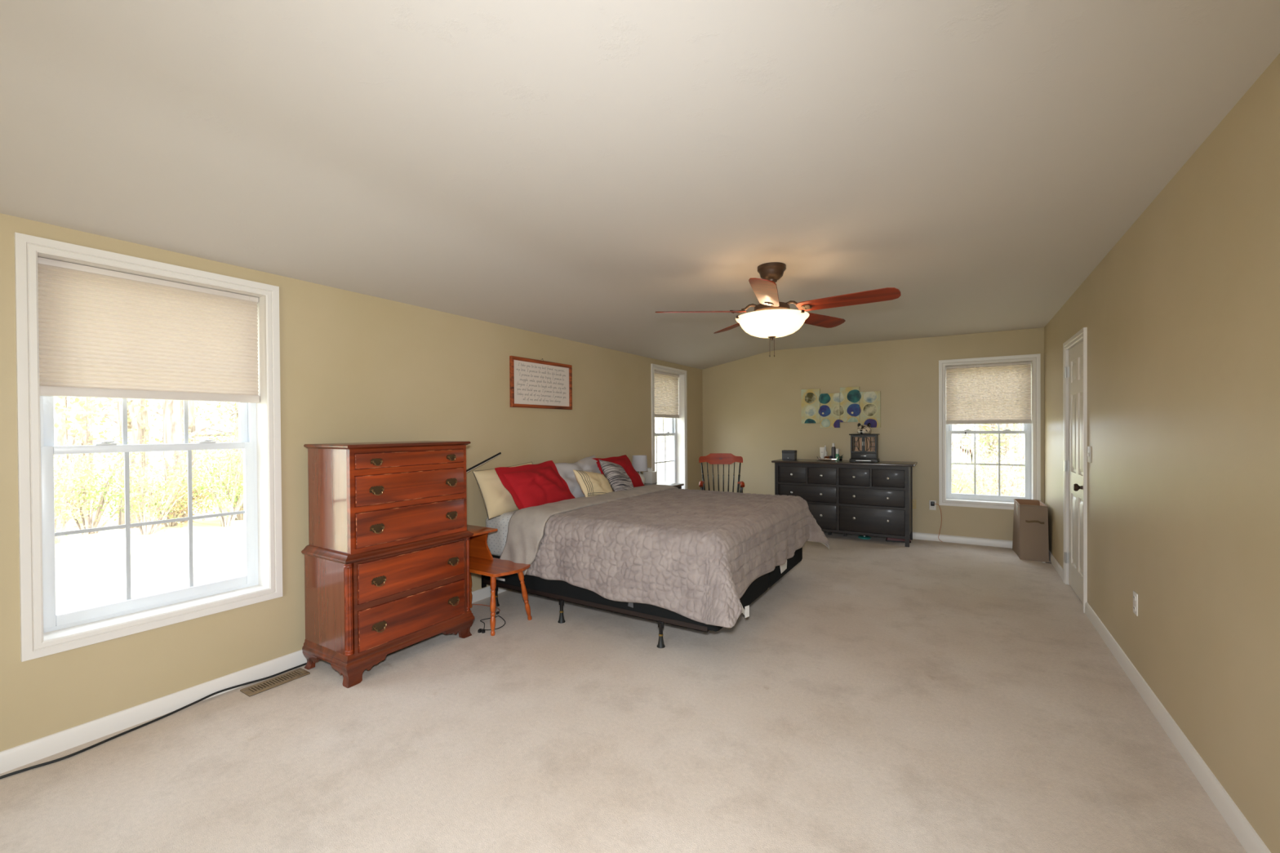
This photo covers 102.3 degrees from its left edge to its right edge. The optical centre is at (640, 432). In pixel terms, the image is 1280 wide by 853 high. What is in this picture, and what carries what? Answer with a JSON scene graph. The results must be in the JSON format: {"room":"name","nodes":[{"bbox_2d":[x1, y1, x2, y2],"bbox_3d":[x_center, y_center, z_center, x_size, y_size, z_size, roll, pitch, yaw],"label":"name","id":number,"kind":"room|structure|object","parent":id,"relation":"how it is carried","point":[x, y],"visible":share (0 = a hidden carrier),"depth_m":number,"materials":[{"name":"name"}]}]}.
{"room":"bedroom","nodes":[
{"label":"bedroom","id":0,"kind":"room"},
{"bbox_2d":[0,213,702,751],"bbox_3d":[-1.716,0.348,3.610,0.165,2.595,10.134,0,0,32],"label":"wall","id":1,"kind":"structure","parent":0,"point":[355,367],"depth_m":3.10,"materials":[{"name":"paint"}]},
{"bbox_2d":[13,231,282,662],"bbox_3d":[-2.366,0.057,2.552,0.201,1.748,0.952,0,0,32],"label":"window","id":2,"kind":"structure","parent":1,"relation":"in","point":[44,632],"depth_m":2.43,"materials":[{"name":"white paint"}]},
{"bbox_2d":[37,257,259,403],"bbox_3d":[-2.373,-0.459,2.550,0.048,0.590,0.822,0,0,32],"label":"cellular shade","id":3,"kind":"object","parent":2,"relation":"attached to","point":[104,333],"visible":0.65,"depth_m":2.48,"materials":[{"name":"beige"}]},
{"bbox_2d":[0,586,509,773],"bbox_3d":[-1.676,1.305,3.499,0.014,0.083,9.969,0,0,32],"label":"baseboard","id":4,"kind":"structure","parent":1,"relation":"attached to","point":[26,753],"depth_m":2.41,"materials":[{"name":"white paint"}]},
{"bbox_2d":[509,355,572,409],"bbox_3d":[-0.900,-0.455,4.747,0.028,0.461,0.805,0,0,32],"label":"framed print","id":5,"kind":"object","parent":1,"relation":"attached to","point":[534,383],"visible":1,"depth_m":4.70,"materials":[{"name":"beige paper"}]},
{"bbox_2d":[650,363,687,489],"bbox_3d":[0.314,0.007,6.894,0.201,1.748,0.959,0,0,32],"label":"window","id":6,"kind":"structure","parent":1,"relation":"in","point":[678,426],"depth_m":7.22,"materials":[{"name":"white paint"}]},
{"bbox_2d":[653,370,679,417],"bbox_3d":[0.307,-0.503,6.893,0.048,0.602,0.829,0,0,32],"label":"cellular shade","id":7,"kind":"object","parent":6,"relation":"attached to","point":[666,384],"visible":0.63,"depth_m":6.94,"materials":[{"name":"beige"}]},
{"bbox_2d":[0,531,1246,852],"bbox_3d":[0.048,1.467,2.437,4.394,0.250,10.299,0,0,32],"label":"floor","id":8,"kind":"structure","parent":0,"point":[880,695],"depth_m":2.21,"materials":[{"name":"carpet"}]},
{"bbox_2d":[0,662,306,778],"bbox_3d":[-2.332,1.348,2.336,0.088,0.023,2.300,0,0,32],"label":"power cable","id":9,"kind":"object","parent":8,"relation":"on","point":[303,664],"visible":0.82,"depth_m":2.36,"materials":[{"name":"black rubber"}]},
{"bbox_2d":[240,667,310,697],"bbox_3d":[-1.978,1.349,2.793,0.112,0.008,0.290,0,0,32],"label":"floor vent","id":10,"kind":"object","parent":8,"relation":"in","point":[257,688],"visible":1,"depth_m":2.78,"materials":[{"name":"brown"}]},
{"bbox_2d":[301,440,475,688],"bbox_3d":[-1.524,0.704,3.179,0.486,1.287,0.842,0,0,32],"label":"dresser","id":11,"kind":"object","parent":8,"relation":"on","point":[387,553],"visible":1,"depth_m":2.92,"materials":[{"name":"brown wood"}]},
{"bbox_2d":[477,615,505,633],"bbox_3d":[-1.037,1.331,3.597,0.177,0.022,0.296,0,0,-13],"label":"cord","id":12,"kind":"object","parent":8,"relation":"on","point":[480,630],"visible":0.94,"depth_m":3.50,"materials":[{"name":"black rubber"}]},
{"bbox_2d":[466,524,532,635],"bbox_3d":[-1.105,1.020,3.677,0.659,0.648,0.366,0,0,32],"label":"table","id":13,"kind":"object","parent":8,"relation":"on","point":[482,562],"visible":0.59,"depth_m":3.63,"materials":[{"name":"orange wood"}]},
{"bbox_2d":[466,524,497,537],"bbox_3d":[-1.252,0.706,3.708,0.332,0.018,0.272,0,0,32],"label":"shelf","id":14,"kind":"object","parent":13,"relation":"attached to","point":[477,531],"depth_m":3.70,"materials":[{"name":"orange wood"}]},
{"bbox_2d":[466,452,501,472],"bbox_3d":[-1.275,0.429,3.927,0.132,0.534,0.608,0,0,15],"label":"lamp","id":15,"kind":"object","parent":13,"relation":"on","point":[500,453],"visible":0.26,"depth_m":4.01,"materials":[{"name":"black plastic"}]},
{"bbox_2d":[481,574,709,648],"bbox_3d":[0.078,1.208,4.379,1.932,0.240,1.981,0,0,32],"label":"frame","id":16,"kind":"object","parent":8,"relation":"on","point":[660,620],"visible":0.34,"depth_m":3.45,"materials":[{"name":"black metal"}]},
{"bbox_2d":[484,555,768,631],"bbox_3d":[-0.144,1.086,3.945,2.006,0.270,0.964,0,0,32],"label":"box spring","id":17,"kind":"object","parent":16,"relation":"on","point":[760,585],"visible":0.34,"depth_m":3.55,"materials":[{"name":"black fabric"}]},
{"bbox_2d":[768,546,802,587],"bbox_3d":[0.363,1.054,4.770,2.003,0.225,0.962,0,0,32],"label":"box spring","id":18,"kind":"object","parent":16,"relation":"on","point":[780,571],"visible":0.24,"depth_m":4.16,"materials":[{"name":"black fabric"}]},
{"bbox_2d":[485,510,516,556],"bbox_3d":[0.093,0.779,4.364,2.019,0.335,1.949,0,0,32],"label":"mattress","id":19,"kind":"object","parent":18,"relation":"on","point":[496,540],"visible":0.03,"depth_m":3.98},
{"bbox_2d":[472,462,533,519],"bbox_3d":[-1.055,0.455,4.205,0.238,0.397,0.686,0,0,33],"label":"pillow","id":20,"kind":"object","parent":19,"relation":"on","point":[498,500],"visible":0.52,"depth_m":3.97,"materials":[{"name":"beige fabric"}]},
{"bbox_2d":[494,460,574,509],"bbox_3d":[-0.829,0.447,4.206,0.304,0.398,0.713,0,0,29],"label":"pillow sham","id":21,"kind":"object","parent":19,"relation":"on","point":[539,484],"visible":0.81,"depth_m":4.09,"materials":[{"name":"red fabric"}]},
{"bbox_2d":[554,455,601,497],"bbox_3d":[-0.562,0.436,4.834,0.272,0.413,0.814,0,0,28],"label":"pillow sham","id":22,"kind":"object","parent":19,"relation":"on","point":[566,471],"visible":0.4,"depth_m":4.67,"materials":[{"name":"grey fabric"}]},
{"bbox_2d":[599,459,634,492],"bbox_3d":[-0.223,0.444,5.007,0.256,0.381,0.429,0,0,32],"label":"throw pillow","id":23,"kind":"object","parent":19,"relation":"on","point":[618,478],"visible":0.73,"depth_m":4.90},
{"bbox_2d":[592,454,644,490],"bbox_3d":[-0.220,0.437,5.270,0.285,0.386,0.694,0,0,30],"label":"pillow sham","id":24,"kind":"object","parent":19,"relation":"on","point":[623,460],"visible":0.44,"depth_m":5.33,"materials":[{"name":"red fabric"}]},
{"bbox_2d":[499,484,830,627],"bbox_3d":[0.310,0.845,4.226,1.904,0.606,2.352,0,0,32],"label":"comforter","id":25,"kind":"object","parent":19,"relation":"on","point":[692,554],"visible":0.98,"depth_m":3.43,"materials":[{"name":"beige fabric"}]},
{"bbox_2d":[573,469,613,497],"bbox_3d":[-0.412,0.477,4.666,0.203,0.316,0.534,0,0,28],"label":"pillow lumbar","id":26,"kind":"object","parent":25,"relation":"on","point":[591,484],"visible":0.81,"depth_m":4.53,"materials":[{"name":"beige fabric"}]},
{"bbox_2d":[644,482,684,488],"bbox_3d":[0.154,0.956,5.933,0.515,0.720,0.500,0,0,32],"label":"nightstand","id":27,"kind":"object","parent":8,"relation":"on","point":[678,486],"visible":0.12,"depth_m":5.94,"materials":[{"name":"black wood"}]},
{"bbox_2d":[631,455,647,484],"bbox_3d":[-0.014,0.430,5.925,0.184,0.335,0.184,0,0,32],"label":"table lamp","id":28,"kind":"object","parent":27,"relation":"on","point":[639,463],"visible":0.71,"depth_m":5.85,"materials":[{"name":"fabric"}]},
{"bbox_2d":[643,467,657,483],"bbox_3d":[0.109,0.503,6.114,0.120,0.185,0.120,0,0,32],"label":"tissue box","id":29,"kind":"object","parent":27,"relation":"on","point":[651,476],"visible":0.91,"depth_m":6.07,"materials":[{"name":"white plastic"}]},
{"bbox_2d":[698,453,744,493],"bbox_3d":[1.017,0.788,6.511,0.582,1.028,0.850,0,0,8],"label":"rocking chair","id":30,"kind":"object","parent":8,"relation":"on","point":[717,459],"visible":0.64,"depth_m":6.76,"materials":[{"name":"red wood"}]},
{"bbox_2d":[771,458,917,546],"bbox_3d":[2.508,0.827,6.424,1.627,0.940,0.510,0,0,32],"label":"dresser","id":31,"kind":"object","parent":8,"relation":"on","point":[846,497],"visible":0.91,"depth_m":6.16,"materials":[{"name":"black wood"}]},
{"bbox_2d":[782,449,796,460],"bbox_3d":[1.968,0.295,6.833,0.170,0.124,0.124,0,0,32],"label":"storage box","id":32,"kind":"object","parent":31,"relation":"on","point":[786,454],"visible":0.99,"depth_m":6.79,"materials":[{"name":"grey"}]},
{"bbox_2d":[816,455,839,461],"bbox_3d":[2.378,0.327,6.527,0.278,0.061,0.145,0,0,32],"label":"tray","id":33,"kind":"object","parent":31,"relation":"on","point":[820,458],"visible":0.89,"depth_m":6.48,"materials":[{"name":"silver metal"}]},
{"bbox_2d":[819,447,824,457],"bbox_3d":[2.306,0.260,6.553,0.060,0.150,0.032,0,0,32],"label":"tube","id":34,"kind":"object","parent":33,"relation":"on","point":[821,449],"visible":1,"depth_m":6.54,"materials":[{"name":"white"}]},
{"bbox_2d":[823,445,827,458],"bbox_3d":[2.356,0.248,6.581,0.048,0.172,0.048,0,0,32],"label":"pump bottle","id":35,"kind":"object","parent":33,"relation":"on","point":[825,451],"visible":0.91,"depth_m":6.57,"materials":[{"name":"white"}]},
{"bbox_2d":[831,443,835,458],"bbox_3d":[2.431,0.233,6.505,0.052,0.203,0.052,0,0,32],"label":"shampoo bottle","id":36,"kind":"object","parent":33,"relation":"on","point":[833,449],"visible":0.95,"depth_m":6.49,"materials":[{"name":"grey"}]},
{"bbox_2d":[835,448,839,461],"bbox_3d":[2.463,0.278,6.457,0.043,0.157,0.043,0,0,32],"label":"spray bottle","id":37,"kind":"object","parent":33,"relation":"on","point":[837,450],"visible":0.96,"depth_m":6.44,"materials":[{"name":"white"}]},
{"bbox_2d":[848,433,879,462],"bbox_3d":[2.734,0.185,6.304,0.322,0.342,0.187,0,0,32],"label":"jewelry box","id":38,"kind":"object","parent":31,"relation":"on","point":[864,447],"visible":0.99,"depth_m":6.27,"materials":[{"name":"grey"}]},
{"bbox_2d":[857,422,871,434],"bbox_3d":[2.728,-0.052,6.295,0.164,0.132,0.184,0,0,32],"label":"animal figurine","id":39,"kind":"object","parent":38,"relation":"on","point":[862,429],"visible":1,"depth_m":6.25,"materials":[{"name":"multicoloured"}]},
{"bbox_2d":[853,436,875,451],"bbox_3d":[2.770,0.135,6.363,0.270,0.200,0.004,0,0,32],"label":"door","id":40,"kind":"structure","parent":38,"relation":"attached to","point":[855,437],"depth_m":6.38,"materials":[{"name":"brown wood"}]},
{"bbox_2d":[857,535,871,539],"bbox_3d":[2.749,1.281,6.333,0.150,0.029,0.150,0,0,32],"label":"plastic lid","id":41,"kind":"object","parent":8,"relation":"on","point":[864,537],"visible":1,"depth_m":6.29,"materials":[{"name":"teal"}]},
{"bbox_2d":[885,537,911,542],"bbox_3d":[3.057,1.262,6.120,0.270,0.066,0.084,0,0,22],"label":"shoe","id":42,"kind":"object","parent":8,"relation":"on","point":[890,540],"visible":0.54,"depth_m":6.10,"materials":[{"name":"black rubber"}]},
{"bbox_2d":[1012,498,1048,562],"bbox_3d":[4.084,1.010,5.403,0.271,0.565,0.522,0,0,32],"label":"cardboard box","id":43,"kind":"object","parent":8,"relation":"on","point":[1030,542],"visible":1,"depth_m":5.21,"materials":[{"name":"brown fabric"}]},
{"bbox_2d":[0,0,1279,369],"bbox_3d":[-0.019,-1.113,2.625,4.694,0.591,10.599,0,0,32],"label":"ceiling","id":44,"kind":"structure","parent":0,"point":[584,171],"depth_m":1.90,"materials":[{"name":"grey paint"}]},
{"bbox_2d":[655,262,900,356],"bbox_3d":[0.906,-0.809,3.396,1.452,0.603,1.486,0,0,32],"label":"ceiling fan","id":45,"kind":"object","parent":44,"relation":"hanging from","point":[771,318],"visible":1,"depth_m":3.28,"materials":[{"name":"brown metal"}]},
{"bbox_2d":[702,327,1044,540],"bbox_3d":[2.771,0.193,6.696,4.229,2.800,0.165,0,0,32],"label":"wall","id":46,"kind":"structure","parent":0,"point":[752,405],"depth_m":6.61,"materials":[{"name":"paint"}]},
{"bbox_2d":[800,388,820,423],"bbox_3d":[2.268,-0.354,6.883,0.244,0.456,0.034,0,0,32],"label":"canvas","id":47,"kind":"object","parent":46,"relation":"attached to","point":[810,398],"visible":1,"depth_m":6.87,"materials":[{"name":"multicoloured"}]},
{"bbox_2d":[819,392,839,427],"bbox_3d":[2.479,-0.290,6.753,0.248,0.452,0.034,0,0,32],"label":"canvas","id":48,"kind":"object","parent":46,"relation":"attached to","point":[829,402],"visible":1,"depth_m":6.74,"materials":[{"name":"multicoloured"}]},
{"bbox_2d":[840,386,859,422],"bbox_3d":[2.686,-0.361,6.624,0.236,0.450,0.034,0,0,32],"label":"canvas","id":49,"kind":"object","parent":46,"relation":"attached to","point":[849,396],"visible":1,"depth_m":6.61,"materials":[{"name":"multicoloured"}]},
{"bbox_2d":[859,391,880,427],"bbox_3d":[2.890,-0.292,6.498,0.240,0.455,0.035,0,0,32],"label":"canvas","id":50,"kind":"object","parent":46,"relation":"attached to","point":[869,402],"visible":0.96,"depth_m":6.48,"materials":[{"name":"multicoloured"}]},
{"bbox_2d":[912,499,915,508],"bbox_3d":[3.310,0.868,6.269,0.071,0.115,0.009,0,0,32],"label":"wall outlet","id":51,"kind":"object","parent":46,"relation":"attached to","point":[913,500],"visible":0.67,"depth_m":6.26,"materials":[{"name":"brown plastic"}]},
{"bbox_2d":[928,500,936,510],"bbox_3d":[3.489,0.868,6.159,0.071,0.115,0.009,0,0,32],"label":"wall outlet","id":52,"kind":"object","parent":46,"relation":"attached to","point":[931,508],"visible":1,"depth_m":6.16,"materials":[{"name":"white plastic"}]},
{"bbox_2d":[930,501,942,542],"bbox_3d":[3.508,1.052,6.111,0.130,0.460,0.042,0,1,45],"label":"plug","id":53,"kind":"object","parent":46,"relation":"attached to","point":[932,503],"visible":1,"depth_m":6.11,"materials":[{"name":"black plastic"}]},
{"bbox_2d":[912,532,1013,548],"bbox_3d":[2.661,1.252,6.671,4.064,0.083,0.014,0,0,32],"label":"baseboard","id":54,"kind":"structure","parent":46,"relation":"attached to","point":[917,535],"depth_m":5.99,"materials":[{"name":"white paint"}]},
{"bbox_2d":[938,353,1040,510],"bbox_3d":[3.991,0.000,5.938,0.958,1.717,0.201,0,0,32],"label":"window","id":55,"kind":"structure","parent":46,"relation":"in","point":[1032,431],"depth_m":5.90,"materials":[{"name":"white paint"}]},
{"bbox_2d":[960,431,972,463],"bbox_3d":[3.828,0.177,6.063,0.124,0.372,0.010,0,0,32],"label":"dreamcatcher","id":56,"kind":"object","parent":55,"relation":"hanging from","point":[965,432],"visible":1,"depth_m":6.06,"materials":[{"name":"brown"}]},
{"bbox_2d":[946,361,1031,424],"bbox_3d":[3.990,-0.446,5.938,0.814,0.686,0.048,0,0,32],"label":"cellular shade","id":57,"kind":"object","parent":55,"relation":"attached to","point":[997,393],"visible":1,"depth_m":5.92,"materials":[{"name":"beige"}]},
{"bbox_2d":[1044,53,1279,852],"bbox_3d":[1.839,0.238,1.317,0.165,2.800,9.969,0,0,32],"label":"wall","id":58,"kind":"structure","parent":0,"point":[1180,316],"depth_m":1.99,"materials":[{"name":"paint"}]},
{"bbox_2d":[1048,550,1062,580],"bbox_3d":[4.036,1.254,5.043,0.014,0.083,1.340,0,0,32],"label":"baseboard","id":59,"kind":"structure","parent":58,"relation":"attached to","point":[1057,566],"depth_m":4.86,"materials":[{"name":"white paint"}]},
{"bbox_2d":[1062,327,1087,613],"bbox_3d":[3.474,0.270,4.087,0.159,2.074,0.859,0,0,32],"label":"door","id":60,"kind":"structure","parent":58,"relation":"in","point":[1075,348],"depth_m":4.17,"materials":[{"name":"white paint"}]},
{"bbox_2d":[1086,445,1091,462],"bbox_3d":[3.179,0.154,3.663,0.018,0.115,0.118,0,0,32],"label":"light switch","id":61,"kind":"object","parent":58,"relation":"attached to","point":[1088,448],"visible":1,"depth_m":3.64,"materials":[{"name":"white plastic"}]},
{"bbox_2d":[1133,591,1137,616],"bbox_3d":[2.594,0.896,2.704,0.009,0.115,0.071,0,0,32],"label":"wall outlet","id":62,"kind":"object","parent":58,"relation":"attached to","point":[1135,594],"visible":1,"depth_m":2.69,"materials":[{"name":"white plastic"}]},
{"bbox_2d":[1084,601,1271,852],"bbox_3d":[1.193,1.307,0.436,0.014,0.083,7.770,0,0,32],"label":"baseboard","id":63,"kind":"structure","parent":58,"relation":"attached to","point":[1242,828],"depth_m":2.06,"materials":[{"name":"white paint"}]},
{"label":"outside","id":64,"kind":"structure","parent":0,"visible":0},
{"bbox_2d":[54,436,1024,613],"bbox_3d":[0.379,1.798,29.166,150.000,0.200,170.000,0,0,32],"label":"ground","id":65,"kind":"structure","parent":64,"point":[89,574],"depth_m":8.04,"materials":[{"name":"snow"}]},
{"bbox_2d":[53,395,68,528],"bbox_3d":[-11.687,-2.631,10.275,4.398,9.133,4.830,-1,0,-34],"label":"birch","id":66,"kind":"object","parent":65,"relation":"on","point":[60,420],"visible":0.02,"depth_m":10.28,"materials":[{"name":"beige plant"}]},
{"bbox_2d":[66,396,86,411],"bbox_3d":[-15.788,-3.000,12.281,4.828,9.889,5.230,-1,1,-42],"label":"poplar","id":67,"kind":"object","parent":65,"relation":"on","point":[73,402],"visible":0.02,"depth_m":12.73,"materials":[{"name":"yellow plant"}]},
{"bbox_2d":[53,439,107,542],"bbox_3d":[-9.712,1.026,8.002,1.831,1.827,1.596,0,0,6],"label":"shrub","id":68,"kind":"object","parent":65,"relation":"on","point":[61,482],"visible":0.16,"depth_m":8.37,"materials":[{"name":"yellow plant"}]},
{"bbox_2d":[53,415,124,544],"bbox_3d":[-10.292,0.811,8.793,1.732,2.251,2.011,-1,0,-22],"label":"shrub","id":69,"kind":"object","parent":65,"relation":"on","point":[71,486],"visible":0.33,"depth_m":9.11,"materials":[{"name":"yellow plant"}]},
{"bbox_2d":[69,396,151,492],"bbox_3d":[-15.483,-3.581,15.785,5.314,11.011,5.814,0,1,35],"label":"birch","id":70,"kind":"object","parent":65,"relation":"on","point":[143,414],"visible":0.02,"depth_m":15.83,"materials":[{"name":"beige plant"}]},
{"bbox_2d":[53,395,170,528],"bbox_3d":[-10.411,-3.656,10.664,5.443,11.150,5.897,0,0,1],"label":"poplar","id":71,"kind":"object","parent":65,"relation":"on","point":[134,422],"visible":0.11,"depth_m":10.26,"materials":[{"name":"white plant"}]},
{"bbox_2d":[66,396,157,497],"bbox_3d":[-16.475,-2.223,14.908,3.853,8.335,4.580,-1,0,-17],"label":"maple","id":72,"kind":"object","parent":65,"relation":"on","point":[77,425],"visible":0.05,"depth_m":15.11,"materials":[{"name":"beige plant"}]},
{"bbox_2d":[53,422,172,534],"bbox_3d":[-10.257,0.867,9.797,2.089,2.128,1.932,0,0,-11],"label":"shrub","id":73,"kind":"object","parent":65,"relation":"on","point":[88,522],"visible":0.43,"depth_m":9.73,"materials":[{"name":"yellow plant"}]},
{"bbox_2d":[66,396,162,485],"bbox_3d":[-19.054,-3.457,18.066,5.694,10.765,5.255,-1,0,-28],"label":"poplar","id":74,"kind":"object","parent":65,"relation":"on","point":[88,433],"visible":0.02,"depth_m":17.93,"materials":[{"name":"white plant"}]},
{"bbox_2d":[69,397,235,493],"bbox_3d":[-13.448,-4.128,15.722,6.381,12.064,5.889,0,0,-11],"label":"poplar","id":75,"kind":"object","parent":65,"relation":"on","point":[191,409],"visible":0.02,"depth_m":15.57,"materials":[{"name":"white plant"}]},
{"bbox_2d":[92,439,223,535],"bbox_3d":[-9.212,1.014,9.858,1.853,1.818,1.982,0,0,1],"label":"shrub","id":76,"kind":"object","parent":65,"relation":"on","point":[150,511],"visible":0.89,"depth_m":9.64,"materials":[{"name":"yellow plant"}]},
{"bbox_2d":[93,452,228,527],"bbox_3d":[-9.439,1.179,10.547,1.940,1.800,1.874,-1,0,-16],"label":"shrub","id":77,"kind":"object","parent":65,"relation":"on","point":[173,514],"visible":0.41,"depth_m":10.40,"materials":[{"name":"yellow plant"}]},
{"bbox_2d":[113,400,243,506],"bbox_3d":[-10.051,-1.797,12.514,4.080,7.425,3.432,-1,1,-42],"label":"maple","id":78,"kind":"object","parent":65,"relation":"on","point":[224,405],"visible":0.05,"depth_m":12.14,"materials":[{"name":"beige plant"}]},
{"bbox_2d":[151,401,236,452],"bbox_3d":[-12.146,-4.401,16.660,6.140,12.578,6.653,-1,1,-36],"label":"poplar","id":79,"kind":"object","parent":65,"relation":"on","point":[234,405],"visible":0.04,"depth_m":15.94,"materials":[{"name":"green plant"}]},
{"bbox_2d":[162,400,238,523],"bbox_3d":[-9.995,-3.122,10.951,4.856,10.084,5.333,-1,0,-32],"label":"birch","id":80,"kind":"object","parent":65,"relation":"on","point":[172,431],"visible":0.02,"depth_m":10.84,"materials":[{"name":"beige plant"}]},
{"bbox_2d":[164,429,244,519],"bbox_3d":[-8.625,0.865,11.148,2.168,2.090,1.770,0,0,-8],"label":"shrub","id":81,"kind":"object","parent":65,"relation":"on","point":[240,517],"visible":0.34,"depth_m":10.90,"materials":[{"name":"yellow plant"}]},
{"bbox_2d":[177,428,243,527],"bbox_3d":[-8.434,0.815,10.519,2.371,2.192,1.998,0,0,-6],"label":"shrub","id":82,"kind":"object","parent":65,"relation":"on","point":[225,521],"visible":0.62,"depth_m":10.29,"materials":[{"name":"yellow plant"}]},
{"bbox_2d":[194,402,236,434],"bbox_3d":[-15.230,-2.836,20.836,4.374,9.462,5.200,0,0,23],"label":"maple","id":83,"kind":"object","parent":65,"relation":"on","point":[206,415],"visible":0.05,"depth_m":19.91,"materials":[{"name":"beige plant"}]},
{"bbox_2d":[199,452,242,497],"bbox_3d":[-8.915,0.982,11.963,2.186,1.848,1.863,0,0,-5],"label":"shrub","id":84,"kind":"object","parent":65,"relation":"on","point":[222,452],"visible":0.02,"depth_m":11.51,"materials":[{"name":"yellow plant"}]},
{"bbox_2d":[656,417,670,453],"bbox_3d":[1.235,-3.077,40.895,4.587,9.396,4.970,0,0,15],"label":"poplar","id":85,"kind":"object","parent":65,"relation":"on","point":[658,421],"visible":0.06,"depth_m":41.06,"materials":[{"name":"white plant"}]},
{"bbox_2d":[654,417,672,470],"bbox_3d":[0.476,-2.028,23.970,3.502,7.576,4.164,-1,0,-24],"label":"maple","id":86,"kind":"object","parent":65,"relation":"on","point":[655,419],"visible":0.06,"depth_m":23.69,"materials":[{"name":"beige plant"}]},
{"bbox_2d":[657,417,670,450],"bbox_3d":[2.358,-3.389,45.944,4.848,9.931,5.253,0,0,26],"label":"poplar","id":87,"kind":"object","parent":65,"relation":"on","point":[666,420],"visible":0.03,"depth_m":45.56,"materials":[{"name":"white plant"}]},
{"bbox_2d":[656,418,672,448],"bbox_3d":[1.613,-2.308,27.171,4.439,8.078,3.734,-1,1,-40],"label":"maple","id":88,"kind":"object","parent":65,"relation":"on","point":[664,419],"visible":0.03,"depth_m":27.27,"materials":[{"name":"beige plant"}]},
{"bbox_2d":[658,417,670,449],"bbox_3d":[1.990,-2.518,46.623,4.334,8.195,3.946,0,0,-12],"label":"birch","id":89,"kind":"object","parent":65,"relation":"on","point":[663,442],"visible":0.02,"depth_m":46.59,"materials":[{"name":"beige plant"}]},
{"bbox_2d":[961,423,973,462],"bbox_3d":[15.835,-3.216,25.539,5.345,9.726,4.496,0,0,15],"label":"maple","id":90,"kind":"object","parent":65,"relation":"on","point":[970,424],"visible":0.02,"depth_m":25.35,"materials":[{"name":"beige plant"}]},
{"bbox_2d":[951,423,990,466],"bbox_3d":[8.831,-2.289,14.277,4.332,8.106,4.173,-1,0,-17],"label":"birch","id":91,"kind":"object","parent":65,"relation":"on","point":[956,436],"visible":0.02,"depth_m":14.32,"materials":[{"name":"beige plant"}]},
{"bbox_2d":[951,435,1005,493],"bbox_3d":[6.469,0.919,10.623,2.047,1.780,2.193,0,0,-11],"label":"shrub","id":92,"kind":"object","parent":65,"relation":"on","point":[955,450],"visible":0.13,"depth_m":10.29,"materials":[{"name":"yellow plant"}]},
{"bbox_2d":[951,441,1006,493],"bbox_3d":[7.834,1.011,12.630,2.124,1.615,1.578,0,0,9],"label":"shrub","id":93,"kind":"object","parent":65,"relation":"on","point":[953,442],"visible":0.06,"depth_m":12.41,"materials":[{"name":"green plant"}]},
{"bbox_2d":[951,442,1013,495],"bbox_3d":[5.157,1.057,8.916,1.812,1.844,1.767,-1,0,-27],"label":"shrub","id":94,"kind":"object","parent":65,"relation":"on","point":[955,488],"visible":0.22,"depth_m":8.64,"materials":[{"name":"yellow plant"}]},
{"bbox_2d":[951,423,1023,494],"bbox_3d":[9.308,0.701,14.384,2.060,2.241,2.002,-1,0,-21],"label":"shrub","id":95,"kind":"object","parent":65,"relation":"on","point":[985,444],"visible":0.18,"depth_m":14.09,"materials":[{"name":"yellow plant"}]},
{"bbox_2d":[951,428,1024,497],"bbox_3d":[6.556,0.867,9.254,2.012,1.898,1.684,0,0,13],"label":"shrub","id":96,"kind":"object","parent":65,"relation":"on","point":[1006,482],"visible":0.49,"depth_m":9.19,"materials":[{"name":"green plant"}]},
{"bbox_2d":[956,423,1021,496],"bbox_3d":[9.585,-4.628,14.014,6.754,12.769,6.234,0,0,12],"label":"poplar","id":97,"kind":"object","parent":65,"relation":"on","point":[1007,425],"visible":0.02,"depth_m":13.89,"materials":[{"name":"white plant"}]},
{"bbox_2d":[958,423,1024,494],"bbox_3d":[10.178,-2.823,14.198,5.044,9.179,4.243,0,1,35],"label":"maple","id":98,"kind":"object","parent":65,"relation":"on","point":[1005,437],"visible":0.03,"depth_m":13.92,"materials":[{"name":"beige plant"}]},
{"bbox_2d":[961,424,1024,496],"bbox_3d":[7.991,0.764,10.994,2.381,2.063,1.830,-1,0,-16],"label":"shrub","id":99,"kind":"object","parent":65,"relation":"on","point":[1015,459],"visible":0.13,"depth_m":11.04,"materials":[{"name":"green plant"}]},
{"bbox_2d":[962,424,1023,451],"bbox_3d":[9.058,-3.822,14.526,5.447,11.156,5.901,-1,0,-26],"label":"poplar","id":100,"kind":"object","parent":65,"relation":"on","point":[1021,424],"visible":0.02,"depth_m":14.67,"materials":[{"name":"green plant"}]},
{"bbox_2d":[973,423,1022,472],"bbox_3d":[14.269,-4.641,21.164,6.164,12.627,6.679,-1,0,-29],"label":"poplar","id":101,"kind":"object","parent":65,"relation":"on","point":[980,428],"visible":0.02,"depth_m":21.28,"materials":[{"name":"green plant"}]},
{"bbox_2d":[982,423,1022,490],"bbox_3d":[10.452,-3.357,15.481,5.389,10.206,4.926,-1,1,-45],"label":"birch","id":102,"kind":"object","parent":65,"relation":"on","point":[986,437],"visible":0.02,"depth_m":15.34,"materials":[{"name":"beige plant"}]},
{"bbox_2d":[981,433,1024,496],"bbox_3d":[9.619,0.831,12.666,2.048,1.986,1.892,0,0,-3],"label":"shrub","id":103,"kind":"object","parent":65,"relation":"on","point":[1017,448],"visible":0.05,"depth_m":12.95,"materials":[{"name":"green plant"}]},
{"bbox_2d":[1013,423,1023,490],"bbox_3d":[11.115,-3.203,15.304,5.286,9.891,5.092,0,0,6],"label":"birch","id":104,"kind":"object","parent":65,"relation":"on","point":[1013,424],"visible":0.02,"depth_m":15.34,"materials":[{"name":"beige plant"}]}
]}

